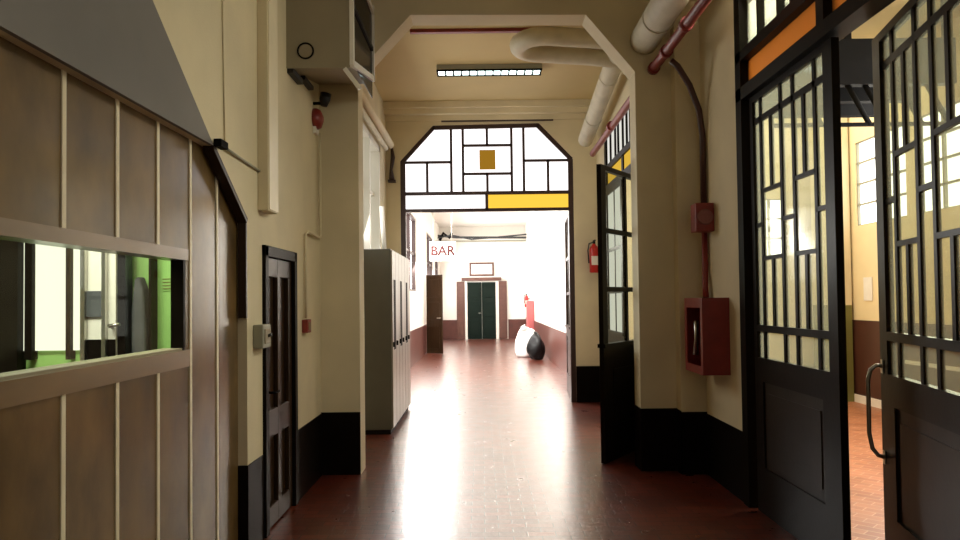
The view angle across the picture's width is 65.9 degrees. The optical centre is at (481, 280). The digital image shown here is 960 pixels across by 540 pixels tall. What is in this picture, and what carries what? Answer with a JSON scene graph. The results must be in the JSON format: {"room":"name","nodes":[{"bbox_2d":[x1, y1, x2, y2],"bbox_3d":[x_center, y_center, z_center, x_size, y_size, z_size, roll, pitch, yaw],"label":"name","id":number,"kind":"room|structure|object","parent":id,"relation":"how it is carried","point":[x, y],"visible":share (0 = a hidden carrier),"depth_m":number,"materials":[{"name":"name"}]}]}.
{"room":"building corridor","nodes":[
{"label":"building corridor","id":0,"kind":"room"},
{"bbox_2d":[26,256,170,368],"bbox_3d":[-3.162,0.273,5.146,2.870,3.100,0.100,-1,-2,0],"label":"wall","id":1,"kind":"structure","parent":0,"point":[140,265],"depth_m":5.10,"materials":[{"name":"green paint"}]},
{"bbox_2d":[0,240,79,372],"bbox_3d":[-3.059,0.120,5.050,0.720,1.400,0.100,-1,-2,0],"label":"window","id":2,"kind":"structure","parent":1,"relation":"in","point":[40,284],"depth_m":5.04,"materials":[{"name":"glass"}]},
{"bbox_2d":[132,277,148,352],"bbox_3d":[-2.306,0.543,5.013,0.095,1.132,0.110,-1,-2,0],"label":"coat","id":3,"kind":"object","parent":1,"relation":"hanging from","point":[140,305],"visible":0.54,"depth_m":4.97,"materials":[{"name":"fabric"}]},
{"bbox_2d":[149,258,157,349],"bbox_3d":[-2.235,0.759,5.033,0.016,2.100,0.100,-1,-2,0],"label":"wall post","id":4,"kind":"object","parent":1,"relation":"attached to","point":[153,292],"visible":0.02,"depth_m":5.03,"materials":[{"name":"paint"}]},
{"bbox_2d":[162,276,170,290],"bbox_3d":[-2.160,0.020,5.094,0.080,0.100,0.015,-1,-2,0],"label":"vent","id":5,"kind":"object","parent":1,"relation":"attached to","point":[166,280],"visible":0.64,"depth_m":5.09,"materials":[{"name":"green metal"}]},
{"bbox_2d":[0,37,237,539],"bbox_3d":[-1.645,0.449,2.627,0.120,2.580,4.475,-1,-2,0],"label":"wall","id":6,"kind":"structure","parent":0,"point":[143,445],"depth_m":3.27,"materials":[{"name":"paint"}]},
{"bbox_2d":[0,0,386,464],"bbox_3d":[-1.635,-0.827,3.949,0.210,5.200,15.850,-1,-2,0],"label":"wall","id":7,"kind":"structure","parent":0,"point":[193,28],"depth_m":5.03,"materials":[{"name":"beige paint"}]},
{"bbox_2d":[0,0,213,145],"bbox_3d":[-1.575,-2.132,2.282,0.022,2.640,4.050,-1,-2,0],"label":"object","id":8,"kind":"object","parent":7,"relation":"attached to","point":[124,47],"visible":1,"depth_m":3.14,"materials":[{"name":"grey paint"}]},
{"bbox_2d":[213,138,227,149],"bbox_3d":[-1.524,-0.796,4.323,0.048,0.045,0.120,-1,-2,0],"label":"junction box","id":9,"kind":"object","parent":8,"relation":"attached to","point":[219,143],"visible":1,"depth_m":4.28,"materials":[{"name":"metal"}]},
{"bbox_2d":[222,0,225,140],"bbox_3d":[-1.570,-2.120,4.463,0.010,2.570,0.100,-1,-2,0],"label":"cable","id":10,"kind":"object","parent":7,"relation":"attached to","point":[222,0],"visible":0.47,"depth_m":4.47,"materials":[{"name":"beige paint"}]},
{"bbox_2d":[203,146,247,317],"bbox_3d":[-1.573,-0.274,4.568,0.062,1.025,0.637,-1,-2,0],"label":"trim","id":11,"kind":"structure","parent":7,"relation":"attached to","point":[211,152],"depth_m":4.81,"materials":[{"name":"black wood"}]},
{"bbox_2d":[253,324,271,348],"bbox_3d":[-1.494,0.382,5.087,0.104,0.160,0.190,-1,-2,0],"label":"switch box","id":12,"kind":"object","parent":7,"relation":"attached to","point":[262,334],"visible":1,"depth_m":5.00,"materials":[{"name":"beige plastic"}]},
{"bbox_2d":[257,0,277,213],"bbox_3d":[-1.533,-1.938,5.293,0.082,2.910,0.240,-1,-2,0],"label":"duct","id":13,"kind":"object","parent":7,"relation":"attached to","point":[267,20],"visible":1,"depth_m":5.17,"materials":[{"name":"beige paint"}]},
{"bbox_2d":[227,148,260,171],"bbox_3d":[-1.544,-0.782,4.763,0.019,0.036,0.760,-1,-2,0],"label":"cable","id":14,"kind":"object","parent":13,"relation":"attached to","point":[228,150],"visible":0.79,"depth_m":4.77,"materials":[{"name":"beige plastic"}]},
{"bbox_2d":[262,245,298,537],"bbox_3d":[-1.571,0.787,5.652,0.179,2.060,0.900,-1,-2,0],"label":"door","id":15,"kind":"structure","parent":7,"relation":"in","point":[279,266],"depth_m":5.66,"materials":[{"name":"paint"}]},
{"bbox_2d":[238,412,360,539],"bbox_3d":[-1.374,1.526,5.947,0.375,0.595,2.243,-1,-2,2],"label":"baseboard","id":16,"kind":"structure","parent":7,"relation":"attached to","point":[330,443],"depth_m":6.67,"materials":[{"name":"black paint"}]},
{"bbox_2d":[302,319,310,332],"bbox_3d":[-1.518,0.394,6.422,0.054,0.115,0.140,-1,-2,0],"label":"button","id":17,"kind":"object","parent":7,"relation":"attached to","point":[306,323],"visible":1,"depth_m":6.35,"materials":[{"name":"red paint"}]},
{"bbox_2d":[304,133,321,317],"bbox_3d":[-1.532,-0.536,6.722,0.034,1.740,0.574,-1,-2,0],"label":"conduit","id":18,"kind":"object","parent":7,"relation":"attached to","point":[319,135],"visible":1,"depth_m":6.74,"materials":[{"name":"beige paint"}]},
{"bbox_2d":[312,108,323,134],"bbox_3d":[-1.526,-1.491,6.922,0.085,0.240,0.200,-1,-2,0],"label":"bell","id":19,"kind":"object","parent":7,"relation":"attached to","point":[317,116],"visible":1,"depth_m":6.86,"materials":[{"name":"red paint"}]},
{"bbox_2d":[313,92,330,106],"bbox_3d":[-1.487,-1.684,6.887,0.168,0.133,0.100,-1,-2,0],"label":"spot lamp","id":20,"kind":"object","parent":7,"relation":"attached to","point":[325,97],"visible":1,"depth_m":6.85,"materials":[{"name":"metal"}]},
{"bbox_2d":[286,0,374,97],"bbox_3d":[-1.278,-2.433,6.557,0.604,1.840,1.222,-1,-2,0],"label":"air conditioner","id":21,"kind":"object","parent":7,"relation":"attached to","point":[328,41],"visible":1,"depth_m":5.96,"materials":[{"name":"metal"}]},
{"bbox_2d":[363,123,380,248],"bbox_3d":[-1.594,-1.156,9.534,0.160,1.750,3.000,-1,-2,0],"label":"window","id":22,"kind":"structure","parent":7,"relation":"in","point":[371,149],"depth_m":10.71,"materials":[{"name":"glass"}]},
{"bbox_2d":[362,88,393,150],"bbox_3d":[-1.446,-2.145,9.575,0.120,0.235,4.270,-1,-2,0],"label":"pipe","id":23,"kind":"object","parent":7,"relation":"attached to","point":[370,116],"visible":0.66,"depth_m":9.97,"materials":[{"name":"beige metal"}]},
{"bbox_2d":[410,213,439,330],"bbox_3d":[-1.892,-0.134,21.686,0.220,4.750,19.250,-1,-2,0],"label":"wall","id":24,"kind":"structure","parent":0,"point":[425,223],"depth_m":21.84,"materials":[{"name":"white paint"}]},
{"bbox_2d":[406,213,415,290],"bbox_3d":[-1.899,-0.732,18.926,0.140,2.000,3.000,-1,-2,0],"label":"window","id":25,"kind":"structure","parent":24,"relation":"in","point":[410,221],"depth_m":20.33,"materials":[{"name":"white glass"}]},
{"bbox_2d":[410,324,426,367],"bbox_3d":[-1.753,1.788,21.636,0.010,0.900,19.250,-1,-2,0],"label":"baseboard","id":26,"kind":"structure","parent":24,"relation":"attached to","point":[418,337],"depth_m":20.18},
{"bbox_2d":[426,233,431,274],"bbox_3d":[-1.897,-0.556,25.624,0.140,2.000,3.200,-1,-2,0],"label":"window","id":27,"kind":"structure","parent":24,"relation":"in","point":[429,263],"depth_m":25.61,"materials":[{"name":"white glass"}]},
{"bbox_2d":[426,275,442,353],"bbox_3d":[-1.491,1.043,23.094,0.600,2.450,0.117,-2,-2,32],"label":"door","id":28,"kind":"structure","parent":24,"relation":"in","point":[434,283],"depth_m":23.08,"materials":[{"name":"wood"}]},
{"bbox_2d":[435,261,437,274],"bbox_3d":[-1.896,-0.457,29.423,0.140,2.000,2.400,-1,-2,0],"label":"window","id":29,"kind":"structure","parent":24,"relation":"in","point":[436,262],"depth_m":30.56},
{"bbox_2d":[438,232,525,241],"bbox_3d":[0.006,-1.810,30.393,3.628,0.409,0.530,-1,-2,0],"label":"cable tray","id":30,"kind":"object","parent":24,"relation":"attached to","point":[518,236],"visible":0.89,"depth_m":30.23,"materials":[{"name":"grey metal"}]},
{"bbox_2d":[438,240,525,241],"bbox_3d":[0.010,-1.627,30.503,3.620,0.050,0.300,-1,-2,0],"label":"tray","id":31,"kind":"object","parent":30,"relation":"on","point":[459,240],"depth_m":30.35,"materials":[{"name":"beige plastic"}]},
{"bbox_2d":[431,211,532,226],"bbox_3d":[0.018,-2.579,21.850,4.100,0.100,19.450,-1,-2,0],"label":"ceiling","id":32,"kind":"structure","parent":0,"point":[520,218],"depth_m":28.34,"materials":[{"name":"white paint"}]},
{"bbox_2d":[430,212,455,260],"bbox_3d":[-1.067,-1.548,20.044,0.704,2.030,0.048,-1,-2,0],"label":"hanging sign","id":33,"kind":"object","parent":32,"relation":"hanging from","point":[439,251],"visible":0.98,"depth_m":20.01,"materials":[{"name":"white paint"}]},
{"bbox_2d":[439,226,525,338],"bbox_3d":[0.026,0.097,31.408,4.050,4.750,0.200,-1,-2,0],"label":"wall","id":34,"kind":"structure","parent":0,"point":[508,258],"depth_m":31.33,"materials":[{"name":"white paint"}]},
{"bbox_2d":[456,281,464,338],"bbox_3d":[-0.885,1.253,31.211,0.340,2.430,0.075,-1,-2,0],"label":"shutter leaf","id":35,"kind":"object","parent":34,"relation":"attached to","point":[460,285],"visible":1,"depth_m":31.18,"materials":[{"name":"brown wood"}]},
{"bbox_2d":[461,277,500,338],"bbox_3d":[-0.006,1.167,31.200,1.680,2.600,0.160,-1,-2,0],"label":"door","id":36,"kind":"structure","parent":34,"relation":"in","point":[481,311],"depth_m":31.20,"materials":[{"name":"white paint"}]},
{"bbox_2d":[469,262,493,275],"bbox_3d":[-0.006,-0.481,31.301,1.040,0.580,0.045,-1,-2,0],"label":"framed sign","id":37,"kind":"object","parent":34,"relation":"attached to","point":[475,268],"visible":1,"depth_m":31.27,"materials":[{"name":"white paint"}]},
{"bbox_2d":[443,319,525,339],"bbox_3d":[0.059,2.058,31.251,3.608,0.820,0.012,-1,-2,0],"label":"baseboard","id":38,"kind":"structure","parent":34,"relation":"attached to","point":[514,325],"depth_m":31.25,"materials":[{"name":"brown paint"}]},
{"bbox_2d":[499,281,506,338],"bbox_3d":[0.895,1.232,31.211,0.340,2.430,0.075,-1,-2,0],"label":"shutter leaf","id":39,"kind":"object","parent":34,"relation":"attached to","point":[502,284],"visible":1,"depth_m":31.18,"materials":[{"name":"brown wood"}]},
{"bbox_2d":[374,25,601,101],"bbox_3d":[0.239,-2.948,9.795,4.050,0.100,4.670,-1,-2,0],"label":"ceiling","id":40,"kind":"structure","parent":0,"point":[408,72],"depth_m":10.35,"materials":[{"name":"beige paint"}]},
{"bbox_2d":[410,28,528,33],"bbox_3d":[-0.126,-2.904,8.609,1.420,0.040,0.060,-1,-2,0],"label":"pipe","id":41,"kind":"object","parent":40,"relation":"attached to","point":[456,30],"depth_m":8.58,"materials":[{"name":"red metal"}]},
{"bbox_2d":[436,63,541,76],"bbox_3d":[0.100,-2.839,9.975,1.411,0.105,0.205,-1,-2,0],"label":"lamp","id":42,"kind":"object","parent":40,"relation":"attached to","point":[531,69],"visible":1,"depth_m":9.88,"materials":[{"name":"beige plastic"}]},
{"bbox_2d":[438,70,539,74],"bbox_3d":[0.101,-2.808,9.979,1.370,0.010,0.175,-1,-2,0],"label":"diffuser","id":43,"kind":"object","parent":42,"relation":"attached to","point":[440,72],"depth_m":9.96,"materials":[{"name":"white plastic"}]},
{"bbox_2d":[509,26,620,146],"bbox_3d":[1.083,-2.495,9.860,1.516,0.766,3.353,-1,-2,0],"label":"pipe","id":44,"kind":"object","parent":40,"relation":"hanging from","point":[543,44],"visible":0.87,"depth_m":8.80,"materials":[{"name":"beige metal"}]},
{"bbox_2d":[386,119,599,393],"bbox_3d":[0.170,-0.439,11.966,3.850,4.800,0.200,-1,-2,0],"label":"wall","id":45,"kind":"structure","parent":0,"point":[405,135],"depth_m":11.88,"materials":[{"name":"beige paint"}]},
{"bbox_2d":[388,148,395,182],"bbox_3d":[-1.443,-1.860,11.851,0.120,0.574,0.105,-1,-2,0],"label":"wall bracket","id":46,"kind":"object","parent":45,"relation":"attached to","point":[391,175],"visible":0.88,"depth_m":11.83,"materials":[{"name":"black metal"}]},
{"bbox_2d":[383,99,591,121],"bbox_3d":[0.142,-2.714,11.805,3.390,0.260,0.240,-1,-2,0],"label":"crown molding","id":47,"kind":"structure","parent":45,"relation":"attached to","point":[562,109],"depth_m":11.76,"materials":[{"name":"beige paint"}]},
{"bbox_2d":[400,123,576,401],"bbox_3d":[0.096,-0.287,11.927,2.795,4.495,0.110,-1,-2,0],"label":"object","id":48,"kind":"structure","parent":45,"relation":"in","point":[486,167],"depth_m":11.95,"materials":[{"name":"white glass"}]},
{"bbox_2d":[441,119,552,121],"bbox_3d":[0.249,-2.575,11.906,1.800,0.025,0.030,-1,-2,0],"label":"trim","id":49,"kind":"structure","parent":45,"relation":"attached to","point":[528,119],"depth_m":11.89,"materials":[{"name":"brown wood"}]},
{"bbox_2d":[564,214,570,398],"bbox_3d":[1.494,0.435,12.686,0.087,3.050,1.250,-1,-2,3],"label":"door","id":50,"kind":"structure","parent":45,"relation":"in","point":[567,325],"depth_m":13.03,"materials":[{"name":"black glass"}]},
{"bbox_2d":[319,0,706,473],"bbox_3d":[0.266,-0.765,7.187,4.050,5.200,0.430,-1,-2,0],"label":"wall","id":51,"kind":"structure","parent":0,"point":[664,132],"depth_m":7.12,"materials":[{"name":"beige paint"}]},
{"bbox_2d":[590,0,711,156],"bbox_3d":[1.663,-2.131,3.682,0.133,0.120,15.050,-1,-2,0],"label":"pipe","id":52,"kind":"object","parent":51,"relation":"attached to","point":[686,23],"visible":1,"depth_m":6.60,"materials":[{"name":"red metal"}]},
{"bbox_2d":[630,0,688,54],"bbox_3d":[1.568,-2.467,1.660,0.296,0.292,10.990,-1,-2,0],"label":"ceiling pipe","id":53,"kind":"object","parent":51,"relation":"attached to","point":[659,16],"visible":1,"depth_m":6.47,"materials":[{"name":"beige metal"}]},
{"bbox_2d":[264,339,884,539],"bbox_3d":[2.115,2.032,13.651,7.820,0.100,35.400,-1,-2,0],"label":"floor","id":54,"kind":"structure","parent":0,"point":[491,442],"depth_m":6.72,"materials":[{"name":"red tile"}]},
{"bbox_2d":[364,249,399,434],"bbox_3d":[-1.283,0.766,9.534,0.405,2.300,0.740,-1,-2,0],"label":"tall cabinet","id":55,"kind":"object","parent":54,"relation":"on","point":[381,266],"visible":0.96,"depth_m":9.17,"materials":[{"name":"grey metal"}]},
{"bbox_2d":[380,206,385,248],"bbox_3d":[-1.323,-0.684,9.922,0.090,0.623,0.060,-1,-2,0],"label":"window","id":56,"kind":"structure","parent":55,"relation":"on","point":[382,216],"depth_m":9.90,"materials":[{"name":"white glass"}]},
{"bbox_2d":[397,253,405,423],"bbox_3d":[-1.283,0.785,10.277,0.405,2.300,0.740,-1,-2,0],"label":"tall cabinet","id":57,"kind":"object","parent":54,"relation":"on","point":[401,258],"visible":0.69,"depth_m":10.25,"materials":[{"name":"grey metal"}]},
{"bbox_2d":[403,256,410,415],"bbox_3d":[-1.283,0.804,11.021,0.405,2.300,0.740,-1,-2,0],"label":"tall cabinet","id":58,"kind":"object","parent":54,"relation":"on","point":[406,261],"visible":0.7,"depth_m":10.97,"materials":[{"name":"grey metal"}]},
{"bbox_2d":[515,324,533,356],"bbox_3d":[1.310,1.720,21.269,0.727,0.935,0.640,-1,-2,0],"label":"sack","id":59,"kind":"object","parent":54,"relation":"on","point":[524,334],"visible":0.67,"depth_m":21.07,"materials":[{"name":"white plastic"}]},
{"bbox_2d":[526,331,544,359],"bbox_3d":[1.467,1.762,20.152,0.508,0.772,0.523,-1,-2,0],"label":"bag","id":60,"kind":"object","parent":54,"relation":"on","point":[535,348],"visible":1,"depth_m":19.99,"materials":[{"name":"black plastic"}]},
{"bbox_2d":[525,71,628,332],"bbox_3d":[1.947,-0.267,19.353,0.200,4.800,23.920,-1,-2,0],"label":"wall","id":61,"kind":"structure","parent":0,"point":[544,230],"depth_m":19.77,"materials":[{"name":"white paint"}]},
{"bbox_2d":[526,301,533,329],"bbox_3d":[1.729,1.246,26.426,0.248,1.050,0.500,-1,-2,0],"label":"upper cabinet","id":62,"kind":"object","parent":61,"relation":"attached to","point":[529,304],"visible":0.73,"depth_m":26.18,"materials":[{"name":"red paint"}]},
{"bbox_2d":[526,321,566,373],"bbox_3d":[1.865,1.744,21.630,0.012,0.900,19.238,-1,-2,0],"label":"baseboard","id":63,"kind":"structure","parent":61,"relation":"attached to","point":[554,340],"depth_m":18.95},
{"bbox_2d":[576,366,599,401],"bbox_3d":[1.700,1.641,11.385,0.380,0.575,0.850,-1,-2,0],"label":"baseboard","id":64,"kind":"structure","parent":61,"relation":"attached to","point":[587,377],"depth_m":11.80,"materials":[{"name":"black paint"}]},
{"bbox_2d":[587,240,597,272],"bbox_3d":[1.782,-0.382,11.742,0.167,0.515,0.243,-1,-2,27],"label":"fire extinguisher","id":65,"kind":"object","parent":61,"relation":"attached to","point":[592,252],"visible":0.94,"depth_m":11.67,"materials":[{"name":"red paint"}]},
{"bbox_2d":[604,109,630,297],"bbox_3d":[1.878,-0.174,9.687,0.060,4.110,2.640,-1,-2,0],"label":"window","id":66,"kind":"structure","parent":61,"relation":"in","point":[617,145],"depth_m":10.00,"materials":[{"name":"glass"}]},
{"bbox_2d":[596,164,634,463],"bbox_3d":[1.542,0.335,7.938,0.087,3.000,1.260,-2,-2,33],"label":"door","id":67,"kind":"structure","parent":66,"relation":"attached to","point":[617,386],"depth_m":7.59,"materials":[{"name":"paint"}]},
{"bbox_2d":[606,180,624,342],"bbox_3d":[1.874,0.292,10.275,0.086,3.200,1.200,-1,-2,0],"label":"window","id":68,"kind":"structure","parent":67,"relation":"attached to","point":[614,196],"depth_m":10.28,"materials":[{"name":"glass"}]},
{"bbox_2d":[626,179,633,339],"bbox_3d":[2.168,-0.616,9.959,0.250,5.000,5.120,-1,-2,0],"label":"wall","id":69,"kind":"structure","parent":0,"point":[628,182],"depth_m":11.01,"materials":[{"name":"beige paint"}]},
{"bbox_2d":[699,0,763,430],"bbox_3d":[2.179,-0.936,1.574,0.200,5.200,11.100,-1,-2,0],"label":"wall","id":70,"kind":"structure","parent":0,"point":[716,22],"depth_m":6.38,"materials":[{"name":"beige paint"}]},
{"bbox_2d":[634,404,743,501],"bbox_3d":[1.955,1.505,6.706,0.462,0.595,1.534,0,-2,-27],"label":"baseboard","id":71,"kind":"structure","parent":70,"relation":"attached to","point":[666,439],"depth_m":6.91,"materials":[{"name":"black paint"}]},
{"bbox_2d":[669,58,708,297],"bbox_3d":[1.906,-0.939,6.762,0.355,2.200,0.109,0,-2,-15],"label":"riser pipe","id":72,"kind":"object","parent":70,"relation":"attached to","point":[702,136],"visible":0.87,"depth_m":6.79,"materials":[{"name":"red metal"}]},
{"bbox_2d":[691,203,713,232],"bbox_3d":[1.997,-0.567,6.691,0.167,0.255,0.182,-1,-2,0],"label":"fire alarm","id":73,"kind":"object","parent":72,"relation":"attached to","point":[702,214],"visible":1,"depth_m":6.62,"materials":[{"name":"red paint"}]},
{"bbox_2d":[697,209,712,224],"bbox_3d":[1.998,-0.570,6.608,0.144,0.144,0.017,-1,-2,0],"label":"grille","id":74,"kind":"object","parent":73,"relation":"attached to","point":[704,216],"depth_m":6.60,"materials":[{"name":"red"}]},
{"bbox_2d":[684,298,730,375],"bbox_3d":[1.980,0.479,6.519,0.232,0.655,0.540,-1,-2,0],"label":"cabinet","id":75,"kind":"object","parent":70,"relation":"attached to","point":[707,320],"visible":1,"depth_m":6.25,"materials":[{"name":"red metal"}]},
{"bbox_2d":[733,0,894,507],"bbox_3d":[2.133,-0.559,4.490,0.140,4.600,2.950,-1,-2,0],"label":"door frame","id":76,"kind":"structure","parent":70,"relation":"in","point":[765,48],"depth_m":5.79,"materials":[{"name":"paint"}]},
{"bbox_2d":[749,37,850,539],"bbox_3d":[2.142,0.153,5.087,0.048,3.200,1.360,-1,-2,0],"label":"door","id":77,"kind":"structure","parent":76,"relation":"attached to","point":[802,427],"depth_m":4.88,"materials":[{"name":"paint"}]},
{"bbox_2d":[866,0,959,539],"bbox_3d":[2.236,0.118,3.788,0.142,3.200,1.410,-1,-2,11],"label":"door","id":78,"kind":"structure","parent":76,"relation":"attached to","point":[920,456],"depth_m":3.92,"materials":[{"name":"paint"}]},
{"bbox_2d":[764,118,813,366],"bbox_3d":[4.093,-0.571,12.568,3.600,5.000,0.100,-1,-2,0],"label":"wall","id":79,"kind":"structure","parent":0,"point":[776,341],"depth_m":12.52,"materials":[{"name":"beige paint"}]},
{"bbox_2d":[766,199,781,255],"bbox_3d":[4.740,-0.879,12.571,0.840,1.030,0.070,-1,-2,0],"label":"window","id":80,"kind":"structure","parent":79,"relation":"in","point":[773,206],"depth_m":12.57,"materials":[{"name":"white glass"}]},
{"bbox_2d":[809,118,853,401],"bbox_3d":[5.625,-0.606,11.941,0.275,5.000,0.755,-1,-2,0],"label":"wall","id":81,"kind":"structure","parent":0,"point":[844,130],"depth_m":11.76,"materials":[{"name":"beige paint"}]},
{"bbox_2d":[854,394,880,408],"bbox_3d":[5.856,1.675,5.956,0.130,0.120,13.000,-1,-2,0],"label":"baseboard","id":82,"kind":"structure","parent":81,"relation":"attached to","point":[861,399],"depth_m":11.17,"materials":[{"name":"white paint"}]},
{"bbox_2d":[771,0,959,38],"bbox_3d":[4.110,-3.291,6.137,3.700,0.100,13.100,-1,-2,0],"label":"ceiling","id":83,"kind":"structure","parent":0,"point":[874,25],"depth_m":9.03,"materials":[{"name":"beige paint"}]},
{"bbox_2d":[764,0,956,127],"bbox_3d":[4.171,-2.420,8.865,2.000,1.500,1.600,-1,-2,0],"label":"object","id":84,"kind":"object","parent":83,"relation":"hanging from","point":[855,55],"visible":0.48,"depth_m":8.07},
{"bbox_2d":[847,16,959,324],"bbox_3d":[5.833,-1.399,6.037,0.100,3.730,13.000,-1,-2,0],"label":"wall","id":85,"kind":"structure","parent":0,"point":[863,238],"depth_m":10.07,"materials":[{"name":"yellow paint"}]},
{"bbox_2d":[863,277,872,300],"bbox_3d":[5.795,0.125,11.099,0.015,0.350,0.240,-1,-2,0],"label":"paper notice","id":86,"kind":"object","parent":85,"relation":"attached to","point":[867,281],"visible":1,"depth_m":11.08,"materials":[{"name":"white paper"}]},
{"bbox_2d":[856,126,906,225],"bbox_3d":[5.837,-1.500,10.766,0.070,1.310,1.390,-1,-2,0],"label":"window","id":87,"kind":"structure","parent":85,"relation":"in","point":[865,149],"depth_m":11.13,"materials":[{"name":"glass"},{"name":"painted wood"}]},
{"bbox_2d":[852,320,959,399],"bbox_3d":[5.858,1.040,5.973,0.110,1.150,13.000,-1,-2,0],"label":"dado","id":88,"kind":"object","parent":85,"relation":"attached to","point":[866,336],"depth_m":10.82,"materials":[{"name":"red paint"}]},
{"bbox_2d":[905,360,959,371],"bbox_3d":[5.792,0.972,4.874,0.020,0.050,10.800,-1,-2,0],"label":"rail","id":89,"kind":"object","parent":88,"relation":"attached to","point":[931,365],"depth_m":9.49,"materials":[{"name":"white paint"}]},
{"bbox_2d":[922,100,959,212],"bbox_3d":[5.837,-1.545,9.067,0.070,1.310,1.490,-1,-2,0],"label":"window","id":90,"kind":"structure","parent":85,"relation":"in","point":[949,141],"depth_m":9.28,"materials":[{"name":"glass"},{"name":"painted wood"}]},
{"bbox_3d":[-3.188,1.812,2.755,2.780,0.100,4.800,-1,-2,0],"label":"floor","id":91,"kind":"structure","parent":0,"visible":0},
{"bbox_2d":[80,250,119,360],"bbox_3d":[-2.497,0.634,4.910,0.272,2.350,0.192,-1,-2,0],"label":"door","id":92,"kind":"structure","parent":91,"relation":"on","point":[99,324],"depth_m":4.88,"materials":[{"name":"white paint"}]},
{"bbox_2d":[118,255,132,354],"bbox_3d":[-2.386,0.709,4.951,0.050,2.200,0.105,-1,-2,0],"label":"tall cabinet","id":93,"kind":"object","parent":91,"relation":"on","point":[125,263],"visible":0.17,"depth_m":4.92,"materials":[{"name":"metal"}]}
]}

